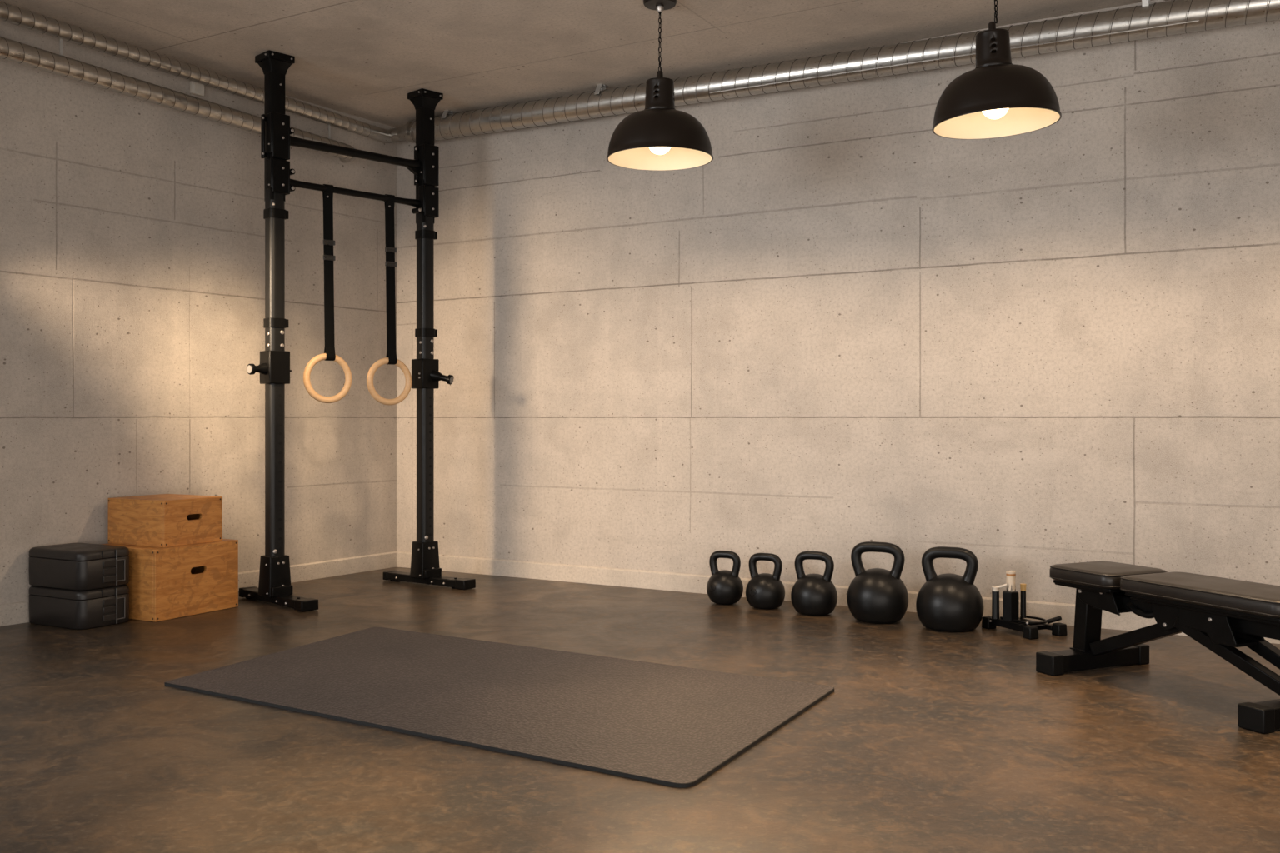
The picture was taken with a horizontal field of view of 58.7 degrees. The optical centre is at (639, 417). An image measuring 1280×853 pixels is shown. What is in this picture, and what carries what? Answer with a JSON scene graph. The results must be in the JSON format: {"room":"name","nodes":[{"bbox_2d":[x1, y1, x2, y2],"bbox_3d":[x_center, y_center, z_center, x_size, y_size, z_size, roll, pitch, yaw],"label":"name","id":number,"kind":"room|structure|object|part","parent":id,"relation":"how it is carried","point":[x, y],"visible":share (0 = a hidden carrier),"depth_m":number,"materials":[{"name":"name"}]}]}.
{"room":"gym","nodes":[
{"label":"gym","id":0,"kind":"room"},
{"bbox_2d":[0,20,396,604],"bbox_3d":[-3.753,-0.470,4.593,0.200,2.940,7.800,0,0,33],"label":"wall","id":1,"kind":"structure","parent":0,"point":[132,229],"depth_m":6.20,"materials":[{"name":"concrete"}]},
{"bbox_2d":[0,36,355,163],"bbox_3d":[-3.172,-1.727,4.803,0.137,0.214,5.606,0,0,29],"label":"ventilation duct","id":2,"kind":"object","parent":1,"relation":"attached to","point":[10,50],"visible":0.73,"depth_m":5.80,"materials":[{"name":"metal"}]},
{"bbox_3d":[-2.783,-1.781,5.469,0.006,0.107,0.012,0,0,33],"label":"hanger rod","id":3,"kind":"part","parent":2,"relation":"part of","materials":[{"name":"metal"}]},
{"bbox_3d":[-1.913,-1.758,7.006,0.006,0.112,0.012,0,0,33],"label":"hanger rod","id":4,"kind":"part","parent":2,"relation":"part of","materials":[{"name":"metal"}]},
{"bbox_2d":[190,80,204,96],"bbox_3d":[-2.463,-1.830,6.328,0.036,0.070,0.078,0,0,33],"label":"junction box","id":5,"kind":"object","parent":1,"relation":"attached to","point":[196,88],"visible":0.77,"depth_m":6.31,"materials":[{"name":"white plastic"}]},
{"bbox_3d":[-2.451,-1.830,6.321,0.008,0.060,0.068,0,0,33],"label":"box lid","id":6,"kind":"part","parent":5,"relation":"part of","materials":[{"name":"grey metal"}]},
{"bbox_2d":[0,551,396,626],"bbox_3d":[-3.608,0.949,4.617,0.016,0.102,7.200,0,0,33],"label":"baseboard","id":7,"kind":"structure","parent":1,"relation":"attached to","point":[17,612],"depth_m":7.02,"materials":[{"name":"grey concrete"}]},
{"bbox_2d":[0,0,1152,128],"bbox_3d":[-0.043,-2.040,4.389,13.000,0.200,10.000,0,0,30],"label":"ceiling","id":8,"kind":"structure","parent":0,"point":[361,58],"depth_m":5.78,"materials":[{"name":"concrete"}]},
{"bbox_2d":[0,0,401,143],"bbox_3d":[-3.089,-1.866,4.943,0.142,0.148,5.930,0,0,30],"label":"ventilation duct","id":9,"kind":"object","parent":8,"relation":"hanging from","point":[10,13],"visible":0.94,"depth_m":5.96,"materials":[{"name":"metal"}]},
{"bbox_2d":[606,0,713,170],"bbox_3d":[0.093,-1.570,5.290,0.496,0.738,0.496,0,0,0],"label":"pendant lamp","id":10,"kind":"object","parent":8,"relation":"hanging from","point":[659,137],"visible":1,"depth_m":5.22,"materials":[{"name":"brown metal"}]},
{"bbox_2d":[655,70,663,98],"bbox_3d":[0.093,-1.512,5.290,0.088,0.195,0.088,0,0,45],"label":"bulb socket","id":11,"kind":"object","parent":10,"relation":"attached to","point":[659,79],"depth_m":5.23,"materials":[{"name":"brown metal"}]},
{"bbox_3d":[0.093,-1.314,5.290,0.496,0.226,0.496,0,0,0],"label":"lamp shade","id":12,"kind":"part","parent":10,"relation":"part of","materials":[{"name":"brown metal"}]},
{"bbox_3d":[0.093,-1.758,5.290,0.014,0.305,0.014,0,0,15],"label":"chain","id":13,"kind":"part","parent":10,"relation":"part of","materials":[{"name":"black metal"}]},
{"bbox_3d":[0.093,-1.314,5.290,0.110,0.182,0.110,0,0,0],"label":"bulb","id":14,"kind":"part","parent":10,"relation":"part of","materials":[{"name":"beige glass"}]},
{"bbox_2d":[397,0,1279,144],"bbox_3d":[1.055,-1.846,5.920,6.041,0.265,0.154,0,0,30],"label":"ventilation duct","id":15,"kind":"object","parent":8,"relation":"hanging from","point":[1147,21],"visible":0.92,"depth_m":5.78,"materials":[{"name":"metal"}]},
{"bbox_2d":[932,0,1061,139],"bbox_3d":[1.428,-1.553,4.565,0.496,0.772,0.496,0,0,0],"label":"pendant lamp","id":16,"kind":"object","parent":8,"relation":"hanging from","point":[999,97],"visible":1,"depth_m":4.49,"materials":[{"name":"brown metal"}]},
{"bbox_2d":[988,21,995,53],"bbox_3d":[1.414,-1.488,4.565,0.088,0.196,0.088,0,0,45],"label":"bulb socket","id":17,"kind":"object","parent":16,"relation":"attached to","point":[992,25],"depth_m":4.51,"materials":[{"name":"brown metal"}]},
{"bbox_3d":[1.425,-1.290,4.565,0.110,0.183,0.110,0,0,0],"label":"bulb","id":18,"kind":"part","parent":16,"relation":"part of","materials":[{"name":"beige glass"}]},
{"bbox_3d":[1.428,-1.746,4.565,0.014,0.329,0.014,0,0,15],"label":"chain","id":19,"kind":"part","parent":16,"relation":"part of","materials":[{"name":"black metal"}]},
{"bbox_3d":[1.428,-1.286,4.565,0.496,0.238,0.496,0,0,0],"label":"lamp shade","id":20,"kind":"part","parent":16,"relation":"part of","materials":[{"name":"brown metal"}]},
{"bbox_2d":[0,567,1279,852],"bbox_3d":[0.000,1.100,3.600,12.000,0.200,11.000,0,0,0],"label":"floor","id":21,"kind":"structure","parent":0,"point":[926,740],"depth_m":3.41,"materials":[{"name":"concrete"}]},
{"bbox_2d":[28,585,129,629],"bbox_3d":[-2.732,0.907,5.546,0.433,0.183,0.285,0,0,28],"label":"case","id":22,"kind":"object","parent":21,"relation":"on","point":[63,608],"visible":0.94,"depth_m":5.42,"materials":[{"name":"grey plastic"}]},
{"bbox_2d":[28,543,129,590],"bbox_3d":[-2.732,0.724,5.546,0.433,0.183,0.285,0,0,28],"label":"case","id":23,"kind":"object","parent":22,"relation":"on","point":[75,567],"visible":1,"depth_m":5.43,"materials":[{"name":"grey plastic"}]},
{"bbox_3d":[-2.735,0.654,5.548,0.425,0.043,0.285,0,0,28],"label":"case lid","id":24,"kind":"part","parent":23,"relation":"part of","materials":[{"name":"grey plastic"}]},
{"bbox_3d":[-2.513,0.740,5.505,0.005,0.104,0.048,0,0,28],"label":"latch frame","id":25,"kind":"part","parent":23,"relation":"part of","materials":[{"name":"grey metal"}]},
{"bbox_3d":[-2.735,0.838,5.548,0.425,0.043,0.285,0,0,28],"label":"case lid","id":26,"kind":"part","parent":22,"relation":"part of","materials":[{"name":"grey plastic"}]},
{"bbox_3d":[-2.513,0.924,5.505,0.005,0.104,0.048,0,0,28],"label":"latch frame","id":27,"kind":"part","parent":22,"relation":"part of","materials":[{"name":"grey metal"}]},
{"bbox_2d":[100,539,238,622],"bbox_3d":[-2.440,0.823,5.882,0.453,0.352,0.516,0,0,28],"label":"box","id":28,"kind":"object","parent":21,"relation":"on","point":[165,583],"visible":0.77,"depth_m":5.69,"materials":[{"name":"brown wood"}]},
{"bbox_3d":[-2.566,0.823,5.668,0.433,0.352,0.018,0,0,28],"label":"panel","id":29,"kind":"part","parent":28,"relation":"part of","materials":[{"name":"brown wood"}]},
{"bbox_2d":[108,494,222,547],"bbox_3d":[-2.458,0.530,5.893,0.426,0.232,0.363,0,0,28],"label":"box","id":30,"kind":"object","parent":28,"relation":"on","point":[161,520],"visible":1,"depth_m":5.76,"materials":[{"name":"brown wood"}]},
{"bbox_3d":[-2.547,0.530,5.747,0.406,0.232,0.018,0,0,28],"label":"panel","id":31,"kind":"part","parent":30,"relation":"part of","materials":[{"name":"brown wood"}]},
{"bbox_3d":[-2.458,0.422,5.894,0.388,0.018,0.325,0,0,28],"label":"panel","id":32,"kind":"part","parent":30,"relation":"part of","materials":[{"name":"brown wood"}]},
{"bbox_3d":[-2.279,0.530,5.797,0.018,0.232,0.362,0,0,28],"label":"slotted panel","id":33,"kind":"part","parent":30,"relation":"part of","materials":[{"name":"brown wood"}]},
{"bbox_3d":[-2.384,0.530,6.050,0.406,0.232,0.018,0,0,28],"label":"panel","id":34,"kind":"part","parent":30,"relation":"part of","materials":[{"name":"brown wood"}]},
{"bbox_3d":[-2.440,0.655,5.883,0.415,0.018,0.478,0,0,28],"label":"panel","id":35,"kind":"part","parent":28,"relation":"part of","materials":[{"name":"brown wood"}]},
{"bbox_3d":[-2.249,0.823,5.780,0.018,0.352,0.515,0,0,28],"label":"slotted panel","id":36,"kind":"part","parent":28,"relation":"part of","materials":[{"name":"brown wood"}]},
{"bbox_3d":[-2.330,0.823,6.106,0.433,0.352,0.018,0,0,28],"label":"panel","id":37,"kind":"part","parent":28,"relation":"part of","materials":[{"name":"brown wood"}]},
{"bbox_2d":[239,50,475,611],"bbox_3d":[-1.623,-0.469,6.419,0.695,2.939,1.236,0,0,44],"label":"rack","id":38,"kind":"object","parent":21,"relation":"on","point":[274,586],"visible":1,"depth_m":6.11,"materials":[{"name":"black metal"}]},
{"bbox_3d":[-2.004,-1.500,6.079,0.030,0.235,0.032,0,0,44],"label":"plate","id":39,"kind":"part","parent":38,"relation":"part of","materials":[{"name":"black metal"}]},
{"bbox_3d":[-1.960,-1.889,6.107,0.152,0.099,0.152,0,0,44],"label":"ceiling plate","id":40,"kind":"part","parent":38,"relation":"part of","materials":[{"name":"black metal"}]},
{"bbox_2d":[303,184,351,403],"bbox_3d":[-1.738,-0.687,6.336,0.280,1.219,0.050,0,0,-37],"label":"ring","id":41,"kind":"object","parent":38,"relation":"hanging from","point":[329,354],"visible":1,"depth_m":6.33,"materials":[{"name":"brown wood"}]},
{"bbox_2d":[366,194,411,405],"bbox_3d":[-1.459,-0.683,6.625,0.280,1.227,0.050,0,0,-37],"label":"ring","id":42,"kind":"object","parent":38,"relation":"hanging from","point":[391,358],"visible":1,"depth_m":6.62,"materials":[{"name":"brown wood"}]},
{"bbox_3d":[-1.328,-1.500,6.777,0.030,0.235,0.030,0,0,44],"label":"plate","id":43,"kind":"part","parent":38,"relation":"part of","materials":[{"name":"black metal"}]},
{"bbox_3d":[-1.285,-1.889,6.805,0.152,0.099,0.152,0,0,44],"label":"ceiling plate","id":44,"kind":"part","parent":38,"relation":"part of","materials":[{"name":"black metal"}]},
{"bbox_2d":[164,626,834,788],"bbox_3d":[-0.561,0.994,4.212,2.382,0.012,1.262,0,0,31],"label":"exercise mat","id":45,"kind":"object","parent":21,"relation":"on","point":[662,724],"visible":1,"depth_m":4.01,"materials":[{"name":"rubber"}]},
{"bbox_2d":[706,550,743,604],"bbox_3d":[0.456,0.857,6.107,0.197,0.284,0.198,0,0,27],"label":"kettlebell","id":46,"kind":"object","parent":21,"relation":"on","point":[724,587],"visible":1,"depth_m":6.05,"materials":[{"name":"metal"}]},
{"bbox_3d":[0.456,0.806,6.107,0.180,0.181,0.053,0,0,27],"label":"handle","id":47,"kind":"part","parent":46,"relation":"part of","materials":[{"name":"metal"}]},
{"bbox_2d":[745,553,784,609],"bbox_3d":[0.658,0.856,5.973,0.207,0.286,0.208,0,0,27],"label":"kettlebell","id":48,"kind":"object","parent":21,"relation":"on","point":[763,591],"visible":1,"depth_m":5.91,"materials":[{"name":"metal"}]},
{"bbox_3d":[0.659,0.804,5.974,0.186,0.183,0.053,0,0,27],"label":"handle","id":49,"kind":"part","parent":48,"relation":"part of","materials":[{"name":"metal"}]},
{"bbox_2d":[790,550,837,615],"bbox_3d":[0.887,0.841,5.796,0.235,0.316,0.235,0,0,27],"label":"kettlebell","id":50,"kind":"object","parent":21,"relation":"on","point":[813,594],"visible":1,"depth_m":5.73,"materials":[{"name":"metal"}]},
{"bbox_3d":[0.887,0.781,5.796,0.208,0.197,0.056,0,0,27],"label":"handle","id":51,"kind":"part","parent":50,"relation":"part of","materials":[{"name":"metal"}]},
{"bbox_2d":[846,541,908,624],"bbox_3d":[1.168,0.806,5.594,0.297,0.386,0.297,0,0,27],"label":"kettlebell","id":52,"kind":"object","parent":21,"relation":"on","point":[877,596],"visible":1,"depth_m":5.51,"materials":[{"name":"metal"}]},
{"bbox_3d":[1.168,0.726,5.594,0.267,0.227,0.066,0,0,27],"label":"handle","id":53,"kind":"part","parent":52,"relation":"part of","materials":[{"name":"metal"}]},
{"bbox_2d":[915,546,983,632],"bbox_3d":[1.468,0.807,5.395,0.310,0.384,0.310,0,0,27],"label":"kettlebell","id":54,"kind":"object","parent":21,"relation":"on","point":[949,602],"visible":1,"depth_m":5.30,"materials":[{"name":"metal"}]},
{"bbox_3d":[1.468,0.726,5.395,0.266,0.223,0.070,0,0,27],"label":"handle","id":55,"kind":"part","parent":54,"relation":"part of","materials":[{"name":"metal"}]},
{"bbox_2d":[981,570,1067,639],"bbox_3d":[1.792,0.859,5.304,0.240,0.282,0.324,0,0,-24],"label":"stand","id":56,"kind":"object","parent":21,"relation":"on","point":[1010,619],"visible":1,"depth_m":5.26,"materials":[{"name":"black metal"}]},
{"bbox_3d":[1.693,0.789,5.318,0.064,0.033,0.015,0,0,33],"label":"link arm","id":57,"kind":"part","parent":56,"relation":"part of"},
{"bbox_3d":[1.708,0.962,5.272,0.030,0.030,0.265,0,0,-24],"label":"rail","id":58,"kind":"part","parent":56,"relation":"part of","materials":[{"name":"black metal"}]},
{"bbox_2d":[996,618,1034,625],"bbox_3d":[1.752,0.946,5.272,0.115,0.006,0.160,0,0,-24],"label":"tray","id":59,"kind":"object","parent":56,"relation":"on","point":[1000,622],"depth_m":5.25,"materials":[{"name":"black metal"}]},
{"bbox_3d":[1.796,0.939,5.274,0.163,0.014,0.184,0,0,-24],"label":"loop handle","id":60,"kind":"part","parent":56,"relation":"part of","materials":[{"name":"black metal"}]},
{"bbox_3d":[1.849,0.968,5.335,0.022,0.022,0.238,0,0,-24],"label":"rail","id":61,"kind":"part","parent":56,"relation":"part of","materials":[{"name":"black metal"}]},
{"bbox_3d":[1.817,0.970,5.242,0.175,0.020,0.022,0,0,-24],"label":"cross rail","id":62,"kind":"part","parent":56,"relation":"part of","materials":[{"name":"black metal"}]},
{"bbox_2d":[1035,561,1279,734],"bbox_3d":[1.986,0.794,4.161,0.519,0.412,1.028,0,0,-25],"label":"weight bench","id":63,"kind":"object","parent":21,"relation":"on","point":[1222,615],"visible":1,"depth_m":4.11,"materials":[{"name":"leather"}]},
{"bbox_3d":[1.784,0.926,4.548,0.100,0.006,0.078,0,0,-25],"label":"weld plate","id":64,"kind":"part","parent":63,"relation":"part of","materials":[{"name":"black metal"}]},
{"bbox_3d":[1.827,0.666,4.504,0.235,0.014,0.260,0,0,-25],"label":"seat rail","id":65,"kind":"part","parent":63,"relation":"part of","materials":[{"name":"black metal"}]},
{"bbox_3d":[1.788,0.806,4.540,0.085,0.252,0.079,0,0,-25],"label":"leg","id":66,"kind":"part","parent":63,"relation":"part of","materials":[{"name":"black metal"}]},
{"bbox_3d":[1.783,0.710,4.420,0.008,0.090,0.204,0,0,-25],"label":"hinge plate","id":67,"kind":"part","parent":63,"relation":"part of","materials":[{"name":"black metal"}]},
{"bbox_3d":[1.889,0.727,4.268,0.038,0.047,0.171,0,0,-21],"label":"adjuster lever","id":68,"kind":"part","parent":63,"relation":"part of","materials":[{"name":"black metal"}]},
{"bbox_3d":[1.923,0.724,4.154,0.008,0.108,0.125,0,0,-25],"label":"pivot plate","id":69,"kind":"part","parent":63,"relation":"part of","materials":[{"name":"black metal"}]},
{"bbox_3d":[2.054,0.670,4.014,0.200,0.022,0.620,0,0,-25],"label":"rail","id":70,"kind":"part","parent":63,"relation":"part of","materials":[{"name":"black metal"}]},
{"bbox_3d":[1.983,0.730,3.976,0.008,0.110,0.229,0,0,-25],"label":"plate","id":71,"kind":"part","parent":63,"relation":"part of","materials":[{"name":"black metal"}]},
{"bbox_2d":[396,0,1279,604],"bbox_3d":[1.445,-0.470,5.953,7.400,2.940,0.200,0,0,30],"label":"wall","id":72,"kind":"structure","parent":0,"point":[842,327],"depth_m":5.96,"materials":[{"name":"concrete"}]},
{"bbox_2d":[396,551,1279,644],"bbox_3d":[1.348,0.949,5.885,6.900,0.102,0.020,0,0,30],"label":"baseboard","id":73,"kind":"structure","parent":72,"relation":"attached to","point":[551,572],"depth_m":6.64,"materials":[{"name":"grey concrete"}]}
]}

